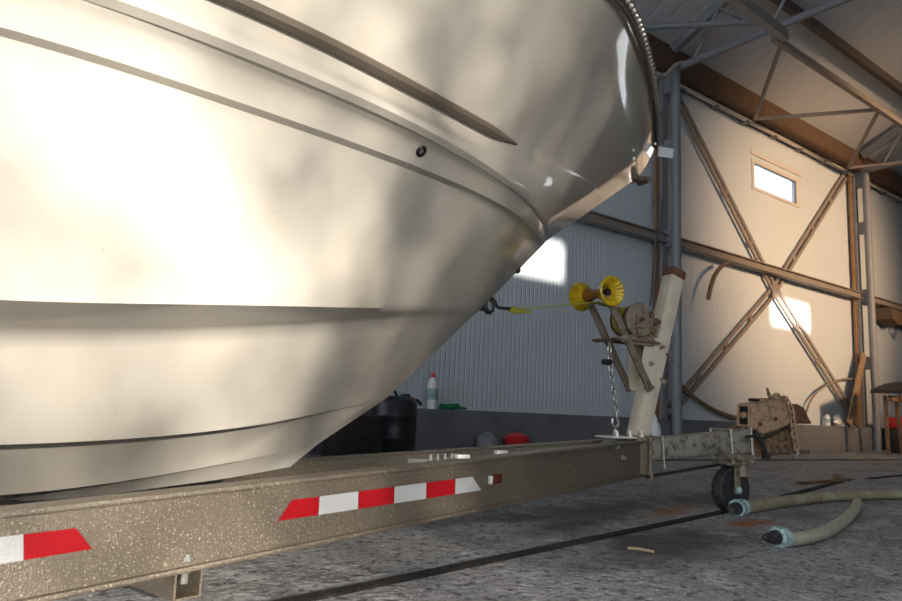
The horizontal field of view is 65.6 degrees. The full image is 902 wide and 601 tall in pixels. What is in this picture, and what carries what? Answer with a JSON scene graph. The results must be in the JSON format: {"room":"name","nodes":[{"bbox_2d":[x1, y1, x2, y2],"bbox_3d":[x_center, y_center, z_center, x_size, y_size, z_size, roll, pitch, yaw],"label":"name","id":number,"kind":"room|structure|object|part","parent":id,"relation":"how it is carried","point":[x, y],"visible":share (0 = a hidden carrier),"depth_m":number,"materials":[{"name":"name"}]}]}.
{"room":"shipyard hall","nodes":[
{"label":"shipyard hall","id":0,"kind":"room"},
{"bbox_2d":[0,452,901,600],"bbox_3d":[7.912,1.858,5.858,60.000,0.200,44.000,9,-11,-36],"label":"floor","id":1,"kind":"structure","parent":0,"point":[722,557],"depth_m":2.53,"materials":[{"name":"concrete"}]},
{"bbox_2d":[321,412,382,455],"bbox_3d":[-0.865,1.170,6.164,0.500,0.465,0.240,9,-11,-36],"label":"drum","id":2,"kind":"object","parent":1,"relation":"on","point":[363,435],"visible":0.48,"depth_m":6.06,"materials":[{"name":"black plastic"}]},
{"bbox_2d":[368,391,416,452],"bbox_3d":[-0.566,1.181,6.708,0.477,0.633,0.477,9,-11,-36],"label":"drum","id":3,"kind":"object","parent":1,"relation":"on","point":[399,413],"visible":0.58,"depth_m":6.51,"materials":[{"name":"black plastic"}]},
{"bbox_2d":[0,266,810,600],"bbox_3d":[-0.970,0.225,2.670,7.507,1.442,3.050,7,-10,-28],"label":"trailer","id":4,"kind":"object","parent":1,"relation":"on","point":[160,542],"visible":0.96,"depth_m":2.14,"materials":[{"name":"metal"}]},
{"bbox_2d":[0,0,673,501],"bbox_3d":[-1.601,-0.456,2.519,6.497,2.434,2.778,7,-10,-28],"label":"motor boat","id":5,"kind":"object","parent":4,"relation":"on","point":[231,231],"visible":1,"depth_m":2.09,"materials":[{"name":"white plastic"}]},
{"bbox_3d":[-0.731,-1.290,1.908,5.893,0.091,0.781,10,-11,-41],"label":"rail","id":6,"kind":"part","parent":5,"relation":"part of","materials":[{"name":"silver metal"}]},
{"bbox_3d":[0.263,-1.189,2.590,0.542,0.097,3.606,-5,-11,40],"label":"rub rail","id":7,"kind":"part","parent":5,"relation":"part of","materials":[{"name":"silver metal"}]},
{"bbox_3d":[1.256,-0.866,4.097,0.105,0.062,0.009,5,-9,-16],"label":"tag plate","id":8,"kind":"part","parent":5,"relation":"part of","materials":[{"name":"white plastic"}]},
{"bbox_3d":[0.038,0.548,2.462,0.050,0.014,0.030,7,-10,-28],"label":"clip plate","id":9,"kind":"part","parent":4,"relation":"part of","materials":[{"name":"white metal"}]},
{"bbox_2d":[490,474,501,483],"bbox_3d":[0.167,0.661,2.591,0.016,0.036,0.063,-4,-11,38],"label":"marker light","id":10,"kind":"object","parent":4,"relation":"attached to","point":[494,478],"depth_m":2.58,"materials":[{"name":"red plastic"}]},
{"bbox_3d":[0.200,0.608,2.803,0.050,0.014,0.030,7,-10,-28],"label":"clip plate","id":11,"kind":"part","parent":4,"relation":"part of","materials":[{"name":"white metal"}]},
{"bbox_3d":[0.871,0.238,3.866,0.345,0.521,0.014,7,-10,-26],"label":"roller arm","id":12,"kind":"part","parent":4,"relation":"part of","materials":[{"name":"grey metal"}]},
{"bbox_3d":[0.841,0.396,3.630,0.077,0.371,0.023,7,-10,-28],"label":"safety chain","id":13,"kind":"part","parent":4,"relation":"part of","materials":[{"name":"metal"}]},
{"bbox_3d":[0.865,0.715,3.671,0.170,0.010,0.140,7,-10,-28],"label":"joint plate","id":14,"kind":"part","parent":4,"relation":"part of","materials":[{"name":"white metal"}]},
{"bbox_3d":[0.960,0.225,3.831,0.340,0.012,0.170,7,-10,-28],"label":"winch plate","id":15,"kind":"part","parent":4,"relation":"part of","materials":[{"name":"metal"}]},
{"bbox_3d":[0.945,0.221,3.730,0.345,0.521,0.014,7,-10,-26],"label":"roller arm","id":16,"kind":"part","parent":4,"relation":"part of","materials":[{"name":"grey metal"}]},
{"bbox_3d":[1.008,0.734,3.781,0.140,0.012,0.150,7,-10,-28],"label":"foot plate","id":17,"kind":"part","parent":4,"relation":"part of","materials":[{"name":"grey metal"}]},
{"bbox_3d":[1.005,0.136,3.764,0.048,0.111,0.060,7,-10,-28],"label":"ratchet lever","id":18,"kind":"part","parent":4,"relation":"part of","materials":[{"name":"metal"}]},
{"bbox_3d":[1.143,0.313,3.914,0.374,0.964,0.085,8,-10,-30],"label":"winch post","id":19,"kind":"part","parent":4,"relation":"part of","materials":[{"name":"white metal"}]},
{"bbox_2d":[650,415,660,435],"bbox_3d":[2.633,1.738,9.036,0.150,0.520,0.150,9,-11,-36],"label":"bottle","id":20,"kind":"object","parent":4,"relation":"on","point":[655,429],"visible":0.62,"depth_m":8.99,"materials":[{"name":"white plastic"}]},
{"bbox_3d":[1.539,0.863,3.810,0.190,0.052,0.130,7,-10,-28],"label":"mounting plate","id":21,"kind":"part","parent":4,"relation":"part of","materials":[{"name":"grey metal"}]},
{"bbox_3d":[1.741,0.685,4.173,0.035,0.044,0.044,7,-10,-28],"label":"damper rod","id":22,"kind":"part","parent":4,"relation":"part of","materials":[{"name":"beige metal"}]},
{"bbox_3d":[2.019,0.738,4.242,0.263,0.350,0.042,7,-10,-26],"label":"coupler chain","id":23,"kind":"part","parent":4,"relation":"part of","materials":[{"name":"beige metal"}]},
{"bbox_2d":[476,432,497,446],"bbox_3d":[0.389,1.552,7.588,0.240,0.250,0.240,9,-11,-36],"label":"plastic tub","id":24,"kind":"object","parent":1,"relation":"on","point":[486,438],"visible":0.58,"depth_m":7.51,"materials":[{"name":"grey plastic"}]},
{"bbox_2d":[504,432,529,444],"bbox_3d":[0.752,1.631,7.984,0.300,0.245,0.300,9,-11,-36],"label":"lid","id":25,"kind":"object","parent":1,"relation":"on","point":[512,438],"visible":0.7,"depth_m":7.88,"materials":[{"name":"red plastic"}]},
{"bbox_2d":[271,479,851,600],"bbox_3d":[0.910,1.037,3.229,0.156,0.012,8.687,-5,-11,41],"label":"trim","id":26,"kind":"structure","parent":1,"relation":"on","point":[333,592],"depth_m":2.28,"materials":[{"name":"black metal"}]},
{"bbox_2d":[628,546,654,552],"bbox_3d":[0.704,0.924,2.596,0.099,0.014,0.013,-3,-10,34],"label":"stick","id":27,"kind":"object","parent":1,"relation":"on","point":[629,547],"visible":1,"depth_m":2.59,"materials":[{"name":"brown wood"}]},
{"bbox_2d":[653,68,681,434],"bbox_3d":[3.279,-0.716,10.352,0.300,5.820,0.500,9,-11,-36],"label":"column","id":28,"kind":"structure","parent":1,"relation":"on","point":[670,84],"depth_m":10.42,"materials":[{"name":"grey metal"}]},
{"bbox_3d":[3.252,-0.771,10.401,0.030,5.700,0.170,9,-11,-36],"label":"batten plate","id":29,"kind":"part","parent":28,"relation":"part of","materials":[{"name":"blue metal"}]},
{"bbox_2d":[656,61,682,78],"bbox_3d":[3.226,-3.466,10.418,0.847,0.496,0.070,9,-11,-36],"label":"power cable","id":30,"kind":"object","parent":28,"relation":"attached to","point":[669,71],"visible":0.76,"depth_m":10.39,"materials":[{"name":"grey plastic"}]},
{"bbox_2d":[577,210,901,311],"bbox_3d":[5.823,-0.498,12.425,19.300,0.140,0.150,9,-11,-36],"label":"beam","id":31,"kind":"structure","parent":28,"relation":"attached to","point":[687,245],"depth_m":11.39,"materials":[{"name":"brown wood"}]},
{"bbox_2d":[649,196,659,305],"bbox_3d":[2.877,-0.714,9.891,0.226,1.629,0.024,9,-11,-36],"label":"hanging cord","id":32,"kind":"object","parent":31,"relation":"hanging from","point":[658,196],"visible":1,"depth_m":9.88,"materials":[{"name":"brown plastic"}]},
{"bbox_2d":[653,200,662,305],"bbox_3d":[2.939,-0.687,9.936,0.207,1.572,0.024,9,-11,-36],"label":"hanging cord","id":33,"kind":"object","parent":31,"relation":"hanging from","point":[661,200],"visible":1,"depth_m":9.93,"materials":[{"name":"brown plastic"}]},
{"bbox_2d":[706,260,730,299],"bbox_3d":[4.224,-0.333,11.058,0.648,0.727,0.070,9,-11,-36],"label":"hose","id":34,"kind":"object","parent":31,"relation":"hanging from","point":[721,266],"visible":1,"depth_m":10.96,"materials":[{"name":"brown"}]},
{"bbox_2d":[670,0,852,70],"bbox_3d":[7.283,-5.732,6.076,0.110,3.352,12.555,9,-11,-36],"label":"roof truss","id":35,"kind":"object","parent":28,"relation":"on","point":[711,13],"visible":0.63,"depth_m":10.09,"materials":[{"name":"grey metal"}]},
{"bbox_2d":[644,19,753,29],"bbox_3d":[3.211,-3.944,10.050,2.232,0.086,0.090,1,-9,10],"label":"tie","id":36,"kind":"object","parent":35,"relation":"attached to","point":[741,22],"visible":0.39,"depth_m":9.97,"materials":[{"name":"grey metal"}]},
{"bbox_2d":[725,0,788,41],"bbox_3d":[3.301,-3.571,8.206,0.100,0.563,3.348,-6,-12,45],"label":"tie","id":37,"kind":"object","parent":35,"relation":"attached to","point":[748,8],"visible":1,"depth_m":8.76,"materials":[{"name":"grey metal"}]},
{"bbox_2d":[656,459,901,460],"bbox_3d":[7.025,2.482,10.904,11.574,0.012,0.070,8,-10,-31],"label":"trim","id":38,"kind":"structure","parent":1,"relation":"on","point":[665,459],"depth_m":9.06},
{"bbox_2d":[762,498,861,547],"bbox_3d":[1.928,1.088,3.519,0.161,0.084,2.041,-4,-11,38],"label":"hose","id":39,"kind":"object","parent":1,"relation":"on","point":[778,536],"visible":1,"depth_m":2.92,"materials":[{"name":"beige rubber"}]},
{"bbox_3d":[1.254,0.943,2.788,0.035,0.025,0.028,9,-11,-36],"label":"plug knob","id":40,"kind":"part","parent":39,"relation":"part of","materials":[{"name":"black rubber"}]},
{"bbox_2d":[728,489,901,516],"bbox_3d":[3.151,1.351,4.861,4.144,0.094,0.286,8,-10,-32],"label":"hose","id":41,"kind":"object","parent":1,"relation":"on","point":[736,507],"visible":0.98,"depth_m":4.29,"materials":[{"name":"beige rubber"}]},
{"bbox_2d":[795,474,849,484],"bbox_3d":[3.166,1.538,6.037,0.900,0.070,0.130,9,-11,-36],"label":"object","id":42,"kind":"object","parent":1,"relation":"on","point":[836,477],"visible":0.98,"depth_m":6.02,"materials":[{"name":"metal"}]},
{"bbox_2d":[847,169,891,452],"bbox_3d":[8.503,0.117,14.266,0.300,5.820,0.500,9,-11,-36],"label":"column","id":43,"kind":"structure","parent":1,"relation":"on","point":[860,179],"depth_m":14.30,"materials":[{"name":"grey metal"}]},
{"bbox_2d":[647,32,901,197],"bbox_3d":[7.558,-3.070,14.104,44.000,0.420,0.240,9,-11,-36],"label":"beam","id":44,"kind":"structure","parent":43,"relation":"on","point":[700,78],"depth_m":12.53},
{"bbox_2d":[668,93,856,426],"bbox_3d":[5.780,-0.503,12.526,6.195,5.380,0.060,9,-11,-36],"label":"brace","id":45,"kind":"object","parent":44,"relation":"attached to","point":[776,293],"depth_m":12.10,"materials":[{"name":"brown wood"}]},
{"bbox_2d":[805,378,853,412],"bbox_3d":[7.301,1.804,13.373,2.186,0.742,0.044,9,-11,-36],"label":"hose","id":46,"kind":"object","parent":45,"relation":"attached to","point":[842,379],"visible":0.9,"depth_m":13.10,"materials":[{"name":"beige rubber"}]},
{"bbox_3d":[8.475,0.062,14.315,0.030,5.700,0.170,9,-11,-36],"label":"batten plate","id":47,"kind":"part","parent":43,"relation":"part of","materials":[{"name":"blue metal"}]},
{"bbox_2d":[860,127,901,171],"bbox_3d":[12.507,-4.899,9.989,0.110,3.352,12.555,9,-11,-36],"label":"roof truss","id":48,"kind":"object","parent":43,"relation":"on","point":[897,132],"visible":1,"depth_m":14.38,"materials":[{"name":"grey metal"}]},
{"bbox_2d":[769,0,901,96],"bbox_3d":[8.424,-3.972,13.140,44.000,0.160,0.090,9,-11,-36],"label":"purlin","id":49,"kind":"structure","parent":48,"relation":"on","point":[791,8],"depth_m":11.70,"materials":[{"name":"grey metal"}]},
{"bbox_3d":[8.373,2.971,13.832,0.300,0.040,0.500,9,-11,-36],"label":"plate","id":50,"kind":"part","parent":43,"relation":"part of","materials":[{"name":"blue metal"}]},
{"bbox_2d":[865,474,901,478],"bbox_3d":[5.222,1.926,7.785,3.354,0.012,0.050,10,-12,-41],"label":"trim","id":51,"kind":"structure","parent":1,"relation":"on","point":[901,474],"depth_m":6.98,"materials":[{"name":"black metal"}]},
{"bbox_2d":[870,382,901,454],"bbox_3d":[8.010,2.096,12.490,1.095,1.340,0.500,9,-11,-36],"label":"stool","id":52,"kind":"object","parent":1,"relation":"on","point":[893,387],"visible":0.98,"depth_m":12.53,"materials":[{"name":"brown wood"}]},
{"bbox_3d":[7.817,2.237,12.554,0.090,1.059,0.050,9,-11,-36],"label":"leg","id":53,"kind":"part","parent":52,"relation":"part of","materials":[{"name":"wood"}]},
{"bbox_3d":[8.246,2.305,12.875,0.209,1.064,0.050,9,-11,-36],"label":"leg","id":54,"kind":"part","parent":52,"relation":"part of","materials":[{"name":"wood"}]},
{"bbox_2d":[883,417,901,452],"bbox_3d":[8.912,2.668,13.876,0.660,0.680,0.400,9,-11,-36],"label":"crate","id":55,"kind":"object","parent":1,"relation":"on","point":[893,430],"visible":0.68,"depth_m":13.69,"materials":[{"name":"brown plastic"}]},
{"bbox_3d":[8.923,2.441,13.911,0.620,0.220,0.360,9,-11,-36],"label":"lid","id":56,"kind":"part","parent":55,"relation":"part of","materials":[{"name":"red plastic"}]},
{"bbox_2d":[390,91,901,427],"bbox_3d":[7.318,-0.179,13.809,44.000,6.160,0.100,9,-11,-36],"label":"wall","id":57,"kind":"structure","parent":0,"point":[546,360],"depth_m":11.42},
{"bbox_2d":[306,408,883,453],"bbox_3d":[7.299,2.614,13.239,44.000,0.470,0.260,9,-11,-36],"label":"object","id":58,"kind":"structure","parent":57,"relation":"attached to","point":[435,428],"depth_m":8.54,"materials":[{"name":"concrete"}]},
{"bbox_2d":[426,372,437,408],"bbox_3d":[-0.204,0.987,7.680,0.126,0.400,0.126,9,-11,-36],"label":"bottle","id":59,"kind":"object","parent":58,"relation":"on","point":[432,386],"visible":0.95,"depth_m":7.63,"materials":[{"name":"white plastic"}]},
{"bbox_2d":[439,404,466,409],"bbox_3d":[0.036,1.185,7.803,0.346,0.075,0.113,9,-11,-36],"label":"glove","id":60,"kind":"object","parent":58,"relation":"on","point":[442,406],"visible":1,"depth_m":7.75,"materials":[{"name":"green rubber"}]},
{"bbox_2d":[682,384,736,419],"bbox_3d":[4.071,1.603,10.916,1.644,0.512,0.070,9,-11,-36],"label":"hose","id":61,"kind":"object","parent":58,"relation":"on","point":[688,392],"visible":0.87,"depth_m":10.79,"materials":[{"name":"brown rubber"}]},
{"bbox_2d":[824,413,830,425],"bbox_3d":[7.043,2.222,13.101,0.101,0.240,0.101,9,-11,-36],"label":"bottle","id":62,"kind":"object","parent":58,"relation":"on","point":[827,417],"visible":1,"depth_m":13.06,"materials":[{"name":"white plastic"}]},
{"bbox_2d":[832,415,841,425],"bbox_3d":[7.330,2.275,13.290,0.254,0.218,0.140,9,-11,-36],"label":"plastic bag","id":63,"kind":"object","parent":58,"relation":"on","point":[837,421],"visible":0.95,"depth_m":13.23,"materials":[{"name":"white plastic"}]},
{"bbox_2d":[846,352,866,426],"bbox_3d":[7.966,1.725,13.748,0.995,1.495,0.047,10,-11,-38],"label":"plank","id":64,"kind":"object","parent":58,"relation":"on","point":[852,407],"visible":1,"depth_m":13.70,"materials":[{"name":"brown wood"}]},
{"bbox_2d":[852,368,861,426],"bbox_3d":[8.046,1.915,13.875,0.601,1.166,0.054,10,-12,-41],"label":"plywood sheet","id":65,"kind":"object","parent":58,"relation":"on","point":[857,410],"visible":0.49,"depth_m":13.81,"materials":[{"name":"brown wood"}]},
{"bbox_2d":[750,149,801,207],"bbox_3d":[6.063,-2.235,13.030,1.840,0.735,0.061,9,-11,-36],"label":"window","id":66,"kind":"structure","parent":57,"relation":"in","point":[765,179],"depth_m":12.99,"materials":[{"name":"grey wood"}]},
{"bbox_3d":[6.004,-2.143,13.005,1.520,0.460,0.012,9,-11,-36],"label":"pane","id":67,"kind":"part","parent":66,"relation":"part of","materials":[{"name":"clear glass"}]},
{"bbox_2d":[657,72,901,202],"bbox_3d":[7.491,-2.807,14.095,40.050,0.083,0.125,9,-11,-36],"label":"pipe","id":68,"kind":"object","parent":57,"relation":"attached to","point":[683,88],"visible":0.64,"depth_m":12.90,"materials":[{"name":"beige metal"}]},
{"bbox_2d":[876,307,901,326],"bbox_3d":[9.888,0.499,15.282,1.850,0.464,0.386,9,-11,-36],"label":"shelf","id":69,"kind":"object","parent":57,"relation":"attached to","point":[889,316],"visible":0.92,"depth_m":14.84,"materials":[{"name":"brown wood"}]},
{"bbox_2d":[634,0,901,175],"bbox_3d":[9.498,-5.081,11.942,44.000,3.198,6.700,9,-11,-36],"label":"ceiling","id":70,"kind":"structure","parent":0,"point":[873,28],"depth_m":11.98,"materials":[{"name":"grey metal"}]},
{"bbox_3d":[13.623,0.933,18.103,0.300,5.820,0.500,9,-11,-36],"label":"column","id":71,"kind":"structure","parent":0,"visible":0},
{"bbox_3d":[17.627,-4.083,13.826,0.110,3.352,12.555,9,-11,-36],"label":"roof truss","id":72,"kind":"object","parent":71,"relation":"on","visible":0},
{"bbox_2d":[753,35,901,168],"bbox_3d":[13.963,-1.920,17.683,25.280,0.090,1.606,9,-11,-36],"label":"girder","id":73,"kind":"object","parent":72,"relation":"attached to","point":[786,46],"visible":0.98,"depth_m":11.35,"materials":[{"name":"brown metal"}]}
]}

